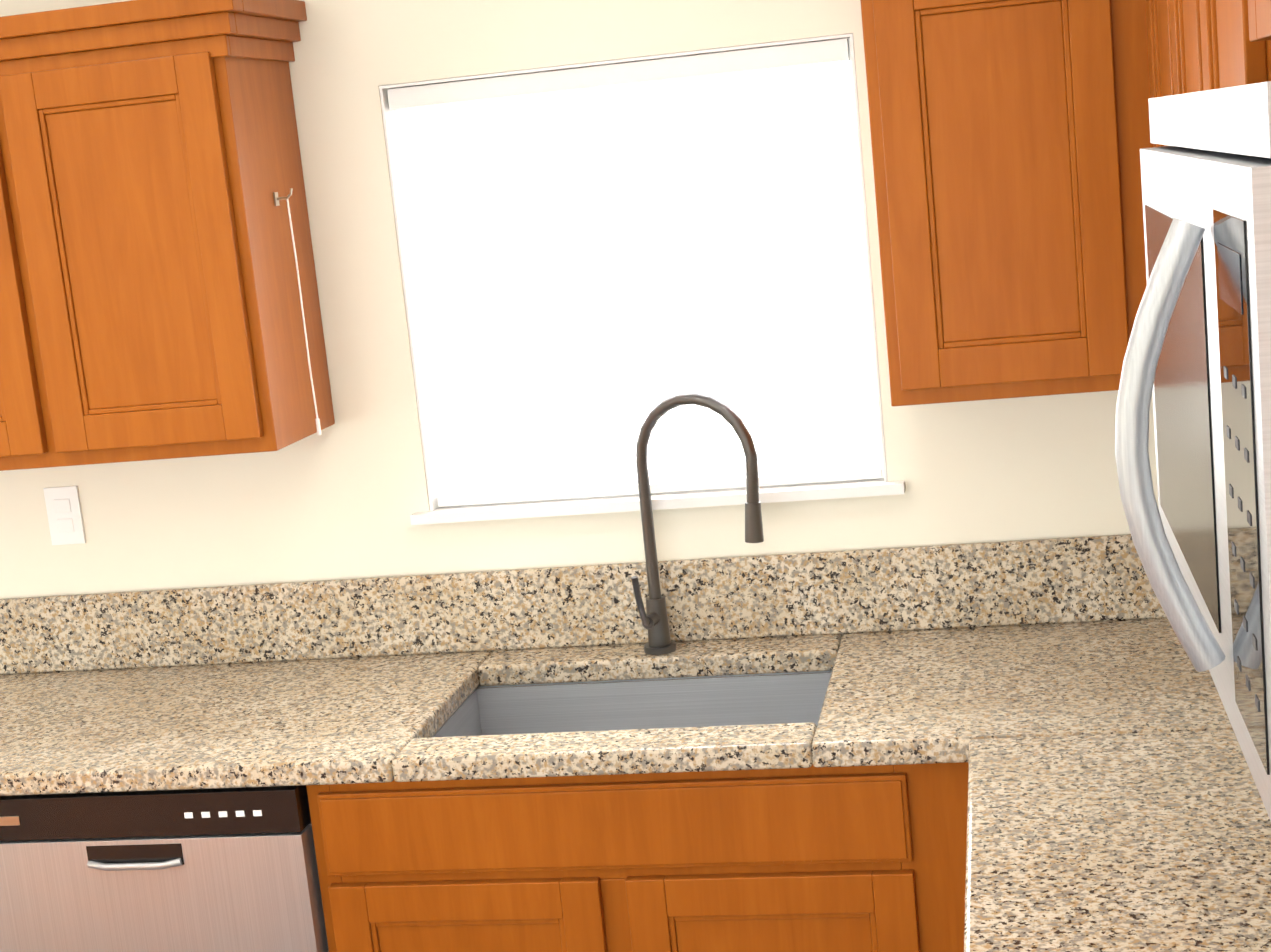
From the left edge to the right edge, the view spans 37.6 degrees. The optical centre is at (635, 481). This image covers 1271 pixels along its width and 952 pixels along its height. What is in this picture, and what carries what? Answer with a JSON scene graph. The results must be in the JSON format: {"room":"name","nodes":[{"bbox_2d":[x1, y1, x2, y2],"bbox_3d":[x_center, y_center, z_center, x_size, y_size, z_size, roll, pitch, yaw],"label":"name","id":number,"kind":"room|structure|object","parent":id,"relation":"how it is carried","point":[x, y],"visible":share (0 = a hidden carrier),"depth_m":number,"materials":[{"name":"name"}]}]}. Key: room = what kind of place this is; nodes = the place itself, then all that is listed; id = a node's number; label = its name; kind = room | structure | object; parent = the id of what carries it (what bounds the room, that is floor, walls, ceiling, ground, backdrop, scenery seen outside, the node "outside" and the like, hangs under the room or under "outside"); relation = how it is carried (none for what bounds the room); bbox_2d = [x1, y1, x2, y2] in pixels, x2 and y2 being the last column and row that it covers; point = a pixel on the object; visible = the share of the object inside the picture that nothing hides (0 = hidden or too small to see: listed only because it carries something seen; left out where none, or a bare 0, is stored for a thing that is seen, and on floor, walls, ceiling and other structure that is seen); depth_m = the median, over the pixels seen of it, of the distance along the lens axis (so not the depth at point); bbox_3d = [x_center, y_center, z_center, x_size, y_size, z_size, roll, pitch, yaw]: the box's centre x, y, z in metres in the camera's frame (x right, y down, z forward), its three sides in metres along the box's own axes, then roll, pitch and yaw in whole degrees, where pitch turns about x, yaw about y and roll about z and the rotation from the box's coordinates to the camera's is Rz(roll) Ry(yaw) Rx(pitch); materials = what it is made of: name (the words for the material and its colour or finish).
{"room":"kitchen","nodes":[
{"label":"kitchen","id":0,"kind":"room"},
{"bbox_2d":[0,0,1158,651],"bbox_3d":[-1.327,-0.066,3.786,5.480,2.730,0.140,-4,10,11],"label":"wall","id":1,"kind":"structure","parent":0,"point":[344,496],"depth_m":3.47,"materials":[{"name":"beige paint"}]},
{"bbox_2d":[43,486,85,544],"bbox_3d":[-1.132,0.067,3.698,0.072,0.116,0.007,-4,10,11],"label":"electrical outlet plate","id":2,"kind":"object","parent":1,"relation":"attached to","point":[64,515],"visible":1,"depth_m":3.70,"materials":[{"name":"white plastic"}]},
{"bbox_2d":[0,0,334,470],"bbox_3d":[-1.054,-0.435,3.410,0.930,0.783,0.350,-4,10,11],"label":"upper cabinet","id":3,"kind":"object","parent":1,"relation":"attached to","point":[150,164],"visible":1,"depth_m":3.25,"materials":[{"name":"brown wood"}]},
{"bbox_2d":[273,188,321,434],"bbox_3d":[-0.606,-0.304,3.367,0.034,0.446,0.016,-4,10,11],"label":"cord","id":4,"kind":"object","parent":3,"relation":"attached to","point":[276,203],"visible":1,"depth_m":3.36,"materials":[{"name":"white plastic"}]},
{"bbox_2d":[379,33,904,524],"bbox_3d":[0.004,-0.364,3.463,0.930,0.817,0.169,-4,10,11],"label":"window","id":5,"kind":"structure","parent":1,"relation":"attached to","point":[601,261],"depth_m":3.45,"materials":[{"name":"white glass"}]},
{"bbox_2d":[860,0,1143,405],"bbox_3d":[0.621,-0.547,3.083,0.440,0.782,0.331,-4,10,11],"label":"upper cabinet","id":6,"kind":"object","parent":1,"relation":"attached to","point":[1010,139],"depth_m":2.95,"materials":[{"name":"brown wood"}]},
{"bbox_3d":[-1.851,2.005,0.483,5.480,0.100,7.480,-4,10,11],"label":"floor","id":7,"kind":"structure","parent":0,"visible":0},
{"bbox_2d":[0,785,328,951],"bbox_3d":[-0.743,0.885,3.427,0.596,0.872,0.616,-4,10,11],"label":"stainless steel dishwasher","id":8,"kind":"object","parent":7,"relation":"on","point":[215,870],"visible":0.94,"depth_m":3.09,"materials":[{"name":"grey metal"}]},
{"bbox_2d":[306,672,967,951],"bbox_3d":[0.098,0.822,3.291,1.104,0.874,0.628,-4,10,11],"label":"base cabinet","id":9,"kind":"object","parent":7,"relation":"on","point":[812,858],"visible":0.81,"depth_m":2.94,"materials":[{"name":"brown wood"}]},
{"bbox_3d":[0.849,0.851,2.691,0.628,0.874,1.524,-4,10,11],"label":"base cabinet","id":10,"kind":"object","parent":7,"relation":"on","visible":0},
{"bbox_2d":[0,534,1164,795],"bbox_3d":[-0.121,0.311,3.219,2.663,0.195,0.655,-4,10,11],"label":"countertop","id":11,"kind":"structure","parent":10,"relation":"on","point":[341,681],"depth_m":3.41,"materials":[{"name":"beige stone"}]},
{"bbox_2d":[433,671,831,736],"bbox_3d":[0.009,0.495,3.230,0.734,0.194,0.474,-4,10,11],"label":"sink","id":12,"kind":"object","parent":11,"relation":"in","point":[755,699],"visible":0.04,"depth_m":3.43,"materials":[{"name":"silver metal"}]},
{"bbox_2d":[631,392,763,654],"bbox_3d":[0.111,0.076,3.358,0.254,0.480,0.129,-4,10,11],"label":"gooseneck faucet","id":13,"kind":"object","parent":11,"relation":"on","point":[655,623],"visible":1,"depth_m":3.37,"materials":[{"name":"black metal"}]},
{"bbox_2d":[932,614,1270,951],"bbox_3d":[0.724,0.388,2.286,0.653,0.195,0.870,-4,10,11],"label":"countertop","id":14,"kind":"structure","parent":10,"relation":"on","point":[1060,696],"depth_m":2.50,"materials":[{"name":"beige stone"}]},
{"bbox_3d":[0.609,0.458,-0.348,0.140,2.730,7.340,-4,10,11],"label":"wall","id":15,"kind":"structure","parent":0,"visible":0},
{"bbox_2d":[1132,0,1155,148],"bbox_3d":[0.882,-0.475,2.517,0.323,0.782,0.410,-4,10,11],"label":"upper cabinet","id":16,"kind":"object","parent":15,"relation":"attached to","point":[1143,9],"depth_m":2.89,"materials":[{"name":"brown wood"}]},
{"bbox_2d":[1148,0,1179,146],"bbox_3d":[0.828,-0.419,2.227,0.323,0.782,0.486,-4,10,11],"label":"upper cabinet","id":17,"kind":"object","parent":15,"relation":"attached to","point":[1165,70],"depth_m":2.57,"materials":[{"name":"brown wood"}]},
{"bbox_2d":[1176,0,1270,93],"bbox_3d":[0.770,-0.360,1.919,0.323,0.782,0.464,-4,10,11],"label":"upper cabinet","id":18,"kind":"object","parent":15,"relation":"attached to","point":[1203,27],"depth_m":2.04,"materials":[{"name":"brown wood"}]},
{"bbox_2d":[1232,0,1270,83],"bbox_3d":[0.665,-0.505,1.442,0.323,0.314,0.442,-4,10,11],"label":"upper cabinet","id":19,"kind":"object","parent":15,"relation":"attached to","point":[1251,19],"depth_m":1.73,"materials":[{"name":"brown wood"}]},
{"bbox_2d":[1115,81,1270,820],"bbox_3d":[0.591,-0.081,1.373,0.487,0.441,0.756,-4,10,11],"label":"over-the-range microwave","id":20,"kind":"object","parent":19,"relation":"attached to","point":[1197,361],"visible":1,"depth_m":1.25,"materials":[{"name":"silver metal"}]}
]}

